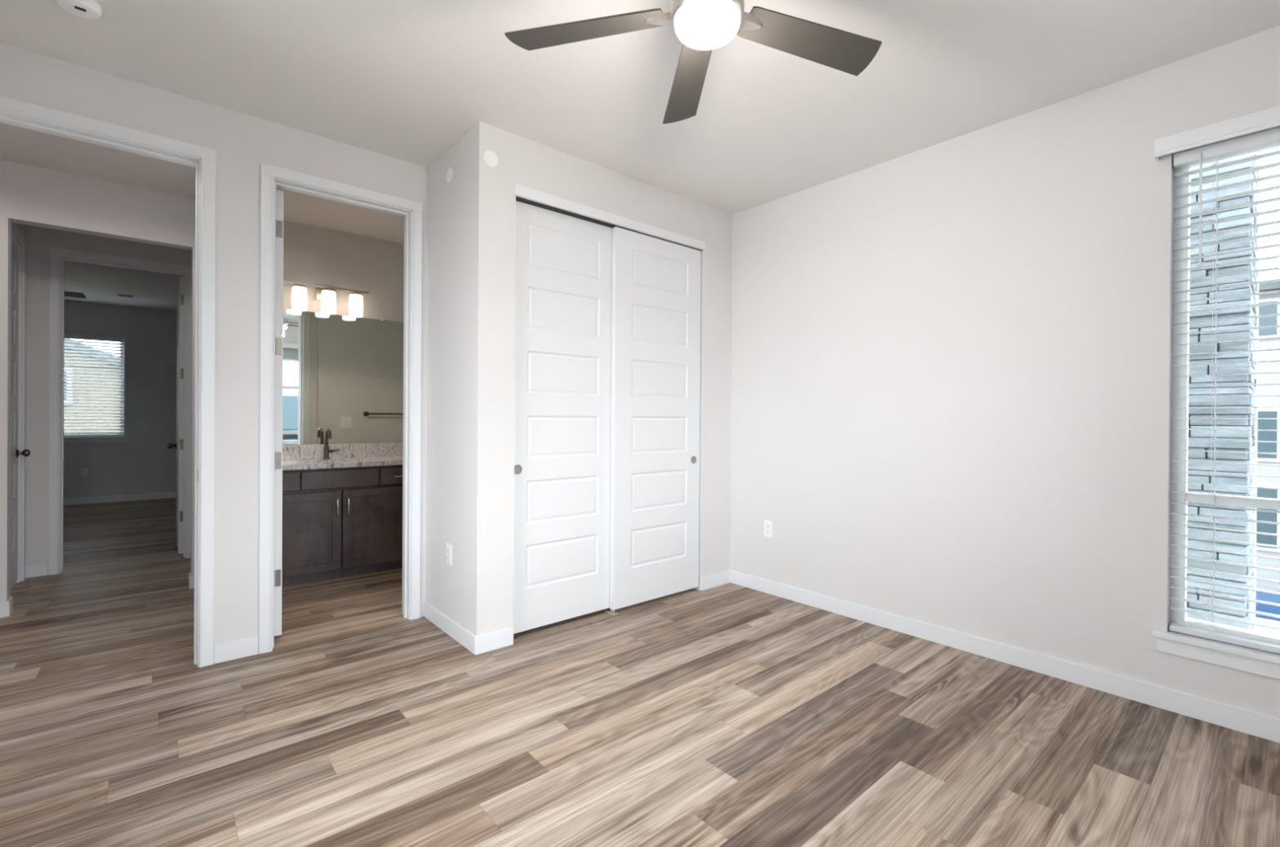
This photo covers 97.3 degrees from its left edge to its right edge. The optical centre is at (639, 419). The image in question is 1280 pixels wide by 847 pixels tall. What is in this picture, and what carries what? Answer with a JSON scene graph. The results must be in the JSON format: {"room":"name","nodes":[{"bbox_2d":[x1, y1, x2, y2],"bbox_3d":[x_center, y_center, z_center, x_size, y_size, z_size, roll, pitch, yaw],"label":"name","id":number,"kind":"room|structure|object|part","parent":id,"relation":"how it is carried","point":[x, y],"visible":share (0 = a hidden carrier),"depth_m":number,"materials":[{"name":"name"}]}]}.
{"room":"empty bedroom","nodes":[
{"label":"empty bedroom","id":0,"kind":"room"},
{"bbox_2d":[11,222,24,582],"bbox_3d":[-4.293,-0.186,3.769,0.115,2.740,0.998,0,0,-41],"label":"wall","id":1,"kind":"structure","parent":0,"point":[20,227],"depth_m":4.09,"materials":[{"name":"paint"}]},
{"bbox_2d":[10,222,30,589],"bbox_3d":[-4.250,-0.067,3.764,0.164,2.502,0.942,0,0,-41],"label":"door","id":2,"kind":"structure","parent":1,"relation":"in","point":[19,452],"depth_m":4.06,"materials":[{"name":"white paint"}]},
{"bbox_3d":[-4.430,0.242,4.046,0.067,0.062,0.062,0,0,-41],"label":"knob","id":3,"kind":"part","parent":2,"relation":"part of","materials":[{"name":"black metal"}]},
{"bbox_2d":[0,160,195,602],"bbox_3d":[-4.052,-0.183,3.248,2.500,2.740,0.107,0,0,-41],"label":"wall","id":4,"kind":"structure","parent":0,"point":[33,196],"depth_m":3.54,"materials":[{"name":"paint"}]},
{"bbox_2d":[0,563,194,617],"bbox_3d":[-4.382,1.138,3.626,2.500,0.092,1.117,0,0,-41],"label":"baseboard","id":5,"kind":"structure","parent":4,"relation":"attached to","point":[6,607],"depth_m":3.99,"materials":[{"name":"white paint"}]},
{"bbox_2d":[24,224,191,565],"bbox_3d":[-4.701,-0.190,4.154,4.100,2.740,0.117,0,0,-41],"label":"wall","id":6,"kind":"structure","parent":0,"point":[38,239],"depth_m":4.24,"materials":[{"name":"paint"}]},
{"bbox_2d":[48,246,191,575],"bbox_3d":[-4.426,-0.064,4.871,0.867,2.487,0.882,0,0,-41],"label":"door frame","id":7,"kind":"structure","parent":6,"relation":"in","point":[57,256],"depth_m":4.41,"materials":[{"name":"white paint"}]},
{"bbox_3d":[-4.447,0.253,5.351,0.067,0.062,0.062,0,0,-41],"label":"knob","id":8,"kind":"part","parent":7,"relation":"part of","materials":[{"name":"black metal"}]},
{"bbox_2d":[63,300,177,498],"bbox_3d":[-7.692,-0.221,7.627,4.100,2.740,0.160,0,0,-41],"label":"wall","id":9,"kind":"structure","parent":0,"point":[144,464],"depth_m":7.99,"materials":[{"name":"white paint"}]},
{"bbox_2d":[63,338,127,443],"bbox_3d":[-7.859,-0.412,7.457,1.585,1.458,0.178,0,0,-41],"label":"window","id":10,"kind":"structure","parent":9,"relation":"in","point":[66,439],"depth_m":7.78,"materials":[{"name":"white plastic"}]},
{"bbox_2d":[63,333,124,436],"bbox_3d":[-7.841,-0.453,7.436,1.517,1.377,0.052,0,0,-41],"label":"window blind","id":11,"kind":"object","parent":10,"relation":"attached to","point":[66,336],"visible":0.56,"depth_m":7.73,"materials":[{"name":"white paint"}]},
{"bbox_3d":[-7.846,0.225,7.440,1.513,0.022,0.048,0,0,-41],"label":"rail","id":12,"kind":"part","parent":11,"relation":"part of","materials":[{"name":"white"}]},
{"bbox_3d":[-7.843,0.251,7.435,1.585,0.022,0.116,0,0,-41],"label":"sill","id":13,"kind":"part","parent":10,"relation":"part of","materials":[{"name":"white paint"}]},
{"bbox_2d":[63,491,176,505],"bbox_3d":[-6.198,1.119,5.886,4.100,0.092,4.445,0,0,-41],"label":"baseboard","id":14,"kind":"structure","parent":9,"relation":"attached to","point":[82,500],"depth_m":7.87,"materials":[{"name":"white paint"}]},
{"bbox_2d":[0,42,427,644],"bbox_3d":[-1.883,-0.168,3.018,5.726,2.740,0.116,0,0,-41],"label":"wall","id":15,"kind":"structure","parent":0,"point":[242,142],"depth_m":2.82,"materials":[{"name":"paint"}]},
{"bbox_2d":[0,95,215,667],"bbox_3d":[-2.480,-0.059,2.503,0.934,2.517,0.152,0,0,-41],"label":"door frame","id":16,"kind":"structure","parent":15,"relation":"in","point":[13,112],"depth_m":2.73,"materials":[{"name":"white paint"}]},
{"bbox_2d":[213,635,258,664],"bbox_3d":[-2.411,1.154,2.490,1.205,0.092,0.012,0,0,-41],"label":"baseboard","id":17,"kind":"structure","parent":15,"relation":"attached to","point":[231,651],"depth_m":2.82,"materials":[{"name":"white paint"}]},
{"bbox_2d":[282,220,404,446],"bbox_3d":[-2.136,-0.176,5.022,2.480,2.740,0.120,0,0,-41],"label":"wall","id":18,"kind":"structure","parent":0,"point":[312,255],"depth_m":4.67,"materials":[{"name":"paint"}]},
{"bbox_2d":[283,280,368,317],"bbox_3d":[-2.506,-0.957,4.506,0.610,0.224,0.168,0,0,-41],"label":"vanity light","id":19,"kind":"object","parent":18,"relation":"attached to","point":[326,295],"visible":0.99,"depth_m":4.45,"materials":[{"name":"white glass"}]},
{"bbox_3d":[-2.634,-0.934,4.356,0.107,0.177,0.107,0,0,-41],"label":"lamp shade","id":20,"kind":"part","parent":19,"relation":"part of","materials":[{"name":"white glass"}]},
{"bbox_3d":[-2.481,-0.933,4.487,0.107,0.177,0.107,0,0,-41],"label":"lamp shade","id":21,"kind":"part","parent":19,"relation":"part of","materials":[{"name":"white glass"}]},
{"bbox_3d":[-2.329,-0.932,4.619,0.107,0.177,0.107,0,0,-41],"label":"lamp shade","id":22,"kind":"part","parent":19,"relation":"part of","materials":[{"name":"white glass"}]},
{"bbox_2d":[282,308,403,445],"bbox_3d":[-2.555,-0.333,4.574,1.238,1.072,0.010,0,0,-41],"label":"wall mirror","id":23,"kind":"object","parent":18,"relation":"attached to","point":[343,375],"visible":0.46,"depth_m":4.65,"materials":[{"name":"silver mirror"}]},
{"bbox_2d":[282,443,403,460],"bbox_3d":[-2.544,0.264,4.582,1.284,0.110,0.020,0,0,-41],"label":"backsplash","id":24,"kind":"structure","parent":18,"relation":"attached to","point":[353,451],"depth_m":4.65,"materials":[{"name":"stone"}]},
{"bbox_2d":[425,121,732,636],"bbox_3d":[-0.311,-0.160,3.820,1.998,2.740,0.720,0,0,-41],"label":"wall","id":25,"kind":"structure","parent":0,"point":[470,268],"depth_m":3.12,"materials":[{"name":"paint"}]},
{"bbox_2d":[445,542,452,565],"bbox_3d":[-1.075,0.757,3.165,0.009,0.117,0.070,0,0,-41],"label":"wall outlet","id":26,"kind":"object","parent":25,"relation":"attached to","point":[449,547],"visible":1,"depth_m":3.15,"materials":[{"name":"white plastic"}]},
{"bbox_2d":[446,167,453,182],"bbox_3d":[-1.074,-1.377,3.175,0.006,0.086,0.086,0,0,-41],"label":"cover plate","id":27,"kind":"object","parent":25,"relation":"attached to","point":[450,171],"visible":1,"depth_m":3.17,"materials":[{"name":"white plastic"}]},
{"bbox_2d":[483,150,498,167],"bbox_3d":[-0.775,-1.356,2.930,0.086,0.086,0.006,0,0,-41],"label":"cover plate","id":28,"kind":"object","parent":25,"relation":"attached to","point":[491,159],"visible":1,"depth_m":2.93,"materials":[{"name":"white plastic"}]},
{"bbox_2d":[423,569,730,655],"bbox_3d":[-0.321,1.164,3.815,2.010,0.092,0.732,0,0,-41],"label":"baseboard","id":29,"kind":"structure","parent":25,"relation":"attached to","point":[496,640],"depth_m":3.04,"materials":[{"name":"white paint"}]},
{"bbox_2d":[512,195,702,627],"bbox_3d":[-0.158,0.006,3.552,1.473,2.412,0.112,0,0,-41],"label":"trim","id":30,"kind":"structure","parent":25,"relation":"attached to","point":[701,275],"depth_m":3.99,"materials":[{"name":"white paint"}]},
{"bbox_2d":[515,196,702,251],"bbox_3d":[-0.147,-1.197,3.546,1.473,0.006,0.096,0,0,-41],"label":"closet track","id":31,"kind":"object","parent":25,"relation":"attached to","point":[517,198],"visible":0.36,"depth_m":3.32,"materials":[{"name":"black"}]},
{"bbox_2d":[513,200,612,634],"bbox_3d":[-0.437,-0.008,3.313,0.728,2.370,0.040,0,0,-41],"label":"closet door","id":32,"kind":"structure","parent":31,"relation":"hanging from","point":[563,263],"depth_m":3.28,"materials":[{"name":"white paint"}]},
{"bbox_3d":[-0.671,0.276,3.091,0.053,0.053,0.005,0,0,-41],"label":"finger pull","id":33,"kind":"part","parent":32,"relation":"part of","materials":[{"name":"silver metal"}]},
{"bbox_2d":[609,226,701,610],"bbox_3d":[0.123,-0.003,3.741,0.766,2.372,0.040,0,0,-41],"label":"closet door","id":34,"kind":"structure","parent":31,"relation":"hanging from","point":[655,294],"depth_m":3.70,"materials":[{"name":"white paint"}]},
{"bbox_3d":[0.376,0.283,3.939,0.053,0.053,0.005,0,0,-41],"label":"finger pull","id":35,"kind":"part","parent":34,"relation":"part of","materials":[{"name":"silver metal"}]},
{"bbox_2d":[514,183,705,250],"bbox_3d":[-0.104,-1.231,3.506,1.498,0.060,0.011,0,0,-41],"label":"trim","id":36,"kind":"structure","parent":25,"relation":"attached to","point":[521,191],"depth_m":3.40,"materials":[{"name":"white paint"}]},
{"bbox_2d":[0,497,1279,846],"bbox_3d":[-3.228,1.251,3.876,6.376,0.120,11.410,0,0,-41],"label":"floor","id":37,"kind":"structure","parent":0,"point":[727,715],"depth_m":2.18,"materials":[{"name":"brown laminate"}]},
{"bbox_2d":[281,465,402,587],"bbox_3d":[-2.370,0.776,4.367,1.266,0.838,0.578,0,0,-41],"label":"vanity cabinet","id":38,"kind":"object","parent":37,"relation":"on","point":[338,522],"visible":0.57,"depth_m":4.18,"materials":[{"name":"brown wood"}]},
{"bbox_3d":[-2.552,0.441,3.890,0.351,0.128,0.019,0,0,-41],"label":"drawer","id":39,"kind":"part","parent":38,"relation":"part of","materials":[{"name":"brown wood"}]},
{"bbox_3d":[-2.453,0.820,3.978,0.617,0.581,0.019,0,0,-41],"label":"door","id":40,"kind":"part","parent":38,"relation":"part of","materials":[{"name":"brown wood"}]},
{"bbox_3d":[-2.223,0.646,4.138,0.013,0.136,0.038,0,0,-41],"label":"handle","id":41,"kind":"part","parent":38,"relation":"part of","materials":[{"name":"white metal"}]},
{"bbox_3d":[-2.216,0.442,4.179,0.516,0.128,0.019,0,0,-41],"label":"false drawer","id":42,"kind":"part","parent":38,"relation":"part of","materials":[{"name":"brown wood"}]},
{"bbox_2d":[282,443,403,471],"bbox_3d":[-2.366,0.356,4.375,1.284,0.291,0.568,0,0,-41],"label":"countertop","id":43,"kind":"structure","parent":38,"relation":"on","point":[294,457],"depth_m":4.50,"materials":[{"name":"stone"}]},
{"bbox_2d":[322,428,340,459],"bbox_3d":[-2.451,0.196,4.499,0.126,0.246,0.148,0,0,-41],"label":"faucet","id":44,"kind":"object","parent":43,"relation":"on","point":[327,433],"visible":1,"depth_m":4.50,"materials":[{"name":"silver metal"}]},
{"bbox_3d":[-2.475,0.146,4.469,0.025,0.146,0.135,0,0,-41],"label":"spout","id":45,"kind":"part","parent":44,"relation":"part of","materials":[{"name":"silver metal"}]},
{"bbox_3d":[-2.469,0.254,4.547,0.088,0.030,0.027,0,0,-41],"label":"lever","id":46,"kind":"part","parent":44,"relation":"part of","materials":[{"name":"silver metal"}]},
{"bbox_3d":[-2.167,0.647,4.185,0.013,0.136,0.038,0,0,-41],"label":"handle","id":47,"kind":"part","parent":38,"relation":"part of","materials":[{"name":"white metal"}]},
{"bbox_3d":[-1.977,0.822,4.388,0.618,0.581,0.019,0,0,-41],"label":"door","id":48,"kind":"part","parent":38,"relation":"part of","materials":[{"name":"brown wood"}]},
{"bbox_3d":[-1.873,0.444,4.474,0.351,0.128,0.019,0,0,-41],"label":"drawer","id":49,"kind":"part","parent":38,"relation":"part of","materials":[{"name":"brown wood"}]},
{"bbox_2d":[604,609,617,615],"bbox_3d":[-0.179,1.192,3.521,0.038,0.040,0.093,0,0,-41],"label":"floor guide","id":50,"kind":"object","parent":37,"relation":"on","point":[611,612],"visible":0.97,"depth_m":3.51,"materials":[{"name":"beige plastic"}]},
{"bbox_2d":[0,0,1279,311],"bbox_3d":[-3.126,-1.609,3.939,6.436,0.120,11.690,0,0,-41],"label":"ceiling","id":51,"kind":"structure","parent":0,"point":[404,80],"depth_m":2.50,"materials":[{"name":"paint"}]},
{"bbox_2d":[64,291,85,298],"bbox_3d":[-6.351,-1.404,5.548,1.211,0.343,1.259,0,0,30],"label":"ceiling fan","id":52,"kind":"object","parent":51,"relation":"hanging from","point":[77,295],"visible":0.02,"depth_m":5.93,"materials":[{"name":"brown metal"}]},
{"bbox_2d":[56,0,102,20],"bbox_3d":[-2.062,-1.517,2.071,0.124,0.039,0.124,0,0,-41],"label":"smoke detector","id":53,"kind":"object","parent":51,"relation":"attached to","point":[90,10],"visible":1,"depth_m":2.06,"materials":[{"name":"white plastic"}]},
{"bbox_2d":[116,293,133,297],"bbox_3d":[-6.574,-1.577,7.192,0.150,0.009,0.140,0,0,-41],"label":"ceiling vent","id":54,"kind":"object","parent":51,"relation":"in","point":[118,295],"visible":1,"depth_m":7.17,"materials":[{"name":"silver metal"}]},
{"bbox_2d":[504,0,881,124],"bbox_3d":[0.242,-1.348,1.698,1.259,0.343,1.211,0,0,-41],"label":"ceiling fan","id":55,"kind":"object","parent":51,"relation":"hanging from","point":[702,26],"visible":1,"depth_m":1.83,"materials":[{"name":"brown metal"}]},
{"bbox_3d":[-0.173,-1.263,1.834,0.519,0.037,0.137,0,0,12],"label":"blade","id":56,"kind":"part","parent":55,"relation":"part of","materials":[{"name":"grey wood"}]},
{"bbox_3d":[0.189,-1.261,2.123,0.137,0.037,0.519,0,0,-6],"label":"blade","id":57,"kind":"part","parent":55,"relation":"part of","materials":[{"name":"grey wood"}]},
{"bbox_3d":[0.206,-1.204,1.730,0.201,0.053,0.201,0,0,-41],"label":"lamp shade","id":58,"kind":"part","parent":55,"relation":"part of","materials":[{"name":"white glass"}]},
{"bbox_3d":[0.575,-1.258,1.869,0.519,0.037,0.137,0,0,-24],"label":"blade","id":59,"kind":"part","parent":55,"relation":"part of","materials":[{"name":"grey wood"}]},
{"bbox_2d":[729,25,1279,718],"bbox_3d":[1.651,-0.145,3.195,0.160,2.740,4.228,0,0,-41],"label":"wall","id":60,"kind":"structure","parent":0,"point":[952,359],"depth_m":2.89,"materials":[{"name":"paint"}]},
{"bbox_2d":[764,520,773,537],"bbox_3d":[0.896,0.765,3.938,0.009,0.117,0.070,0,0,-41],"label":"wall outlet","id":61,"kind":"object","parent":60,"relation":"attached to","point":[767,524],"visible":1,"depth_m":3.93,"materials":[{"name":"white plastic"}]},
{"bbox_2d":[730,570,1279,743],"bbox_3d":[1.777,1.181,2.912,0.012,0.092,3.376,0,0,-41],"label":"baseboard","id":62,"kind":"structure","parent":60,"relation":"attached to","point":[1238,719],"depth_m":2.69,"materials":[{"name":"white paint"}]},
{"bbox_2d":[1151,144,1279,679],"bbox_3d":[2.581,-0.067,2.078,0.170,2.118,0.996,0,0,-41],"label":"window","id":63,"kind":"structure","parent":60,"relation":"in","point":[1248,660],"depth_m":2.40,"materials":[{"name":"white plastic"}]},
{"bbox_3d":[2.549,0.918,2.059,0.104,0.022,0.996,0,0,-41],"label":"sill","id":64,"kind":"part","parent":63,"relation":"part of","materials":[{"name":"white paint"}]},
{"bbox_2d":[1154,105,1279,653],"bbox_3d":[2.539,-0.139,2.041,0.131,2.078,1.004,0,0,-41],"label":"window blind","id":65,"kind":"object","parent":63,"relation":"attached to","point":[1267,118],"visible":1,"depth_m":2.28,"materials":[{"name":"white paint"}]},
{"bbox_3d":[2.356,-0.095,2.311,0.056,1.965,0.010,0,0,-41],"label":"ladder cord","id":66,"kind":"part","parent":65,"relation":"part of","materials":[{"name":"white fabric"}]},
{"bbox_3d":[2.561,0.889,2.069,0.052,0.022,0.898,0,0,-41],"label":"rail","id":67,"kind":"part","parent":65,"relation":"part of","materials":[{"name":"white plastic"}]},
{"bbox_3d":[2.612,0.337,2.108,0.060,0.038,0.816,0,0,-41],"label":"meeting rail","id":68,"kind":"part","parent":63,"relation":"part of","materials":[{"name":"white plastic"}]},
{"bbox_3d":[-2.903,-0.177,3.921,0.120,2.740,2.583,0,0,-41],"label":"wall","id":69,"kind":"structure","parent":0,"visible":0},
{"bbox_2d":[258,163,422,654],"bbox_3d":[-1.897,-0.054,3.448,0.814,2.510,0.823,0,0,-41],"label":"door frame","id":70,"kind":"structure","parent":69,"relation":"in","point":[272,177],"depth_m":3.05,"materials":[{"name":"white paint"}]},
{"label":"outside","id":71,"kind":"structure","parent":0,"visible":0},
{"bbox_2d":[1255,617,1279,635],"bbox_3d":[3.758,4.588,3.278,130.000,0.200,120.000,0,0,-41],"label":"ground","id":72,"kind":"structure","parent":71,"point":[1275,623],"depth_m":12.26,"materials":[{"name":"white"}]},
{"bbox_2d":[63,338,119,432],"bbox_3d":[-18.509,0.474,13.758,9.420,7.670,9.500,0,0,-41],"label":"house","id":73,"kind":"structure","parent":72,"relation":"on","point":[64,339],"depth_m":12.88,"materials":[{"name":"beige paint"}]},
{"bbox_3d":[-13.148,-0.762,12.352,0.800,0.680,0.030,0,0,-41],"label":"pane","id":74,"kind":"part","parent":73,"relation":"part of","materials":[{"name":"white"}]},
{"bbox_2d":[1186,154,1258,630],"bbox_3d":[3.033,1.158,3.546,0.679,6.650,1.113,0,0,-41],"label":"stone column","id":75,"kind":"structure","parent":72,"relation":"on","point":[1243,402],"depth_m":3.00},
{"bbox_2d":[1252,153,1260,631],"bbox_3d":[4.379,1.115,4.028,0.300,6.750,0.052,0,0,-41],"label":"porch post","id":76,"kind":"object","parent":72,"relation":"on","point":[1256,331],"visible":0.05,"depth_m":3.96,"materials":[{"name":"grey"}]},
{"bbox_2d":[1255,591,1279,621],"bbox_3d":[14.635,4.300,12.793,0.760,0.460,1.080,0,0,-41],"label":"storage box","id":77,"kind":"object","parent":72,"relation":"on","point":[1265,597],"visible":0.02,"depth_m":12.79,"materials":[{"name":"blue plastic"}]},
{"bbox_3d":[14.636,4.110,12.792,0.760,0.080,1.080,0,0,-41],"label":"lid","id":78,"kind":"part","parent":77,"relation":"part of","materials":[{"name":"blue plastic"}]},
{"bbox_2d":[1256,281,1279,591],"bbox_3d":[19.374,0.444,15.046,9.800,8.220,10.300,0,0,-41],"label":"house","id":79,"kind":"structure","parent":72,"relation":"on","point":[1266,424],"depth_m":13.32,"materials":[{"name":"grey"}]},
{"bbox_3d":[14.821,2.319,13.344,0.030,1.420,0.360,0,0,-41],"label":"pane","id":80,"kind":"part","parent":79,"relation":"part of","materials":[{"name":"teal glass"}]},
{"bbox_3d":[14.829,0.363,13.343,0.030,1.102,0.347,0,0,-41],"label":"pane","id":81,"kind":"part","parent":79,"relation":"part of","materials":[{"name":"teal glass"}]},
{"bbox_3d":[14.842,-2.381,13.341,0.030,0.780,0.330,0,0,-41],"label":"pane","id":82,"kind":"part","parent":79,"relation":"part of","materials":[{"name":"teal glass"}]}
]}

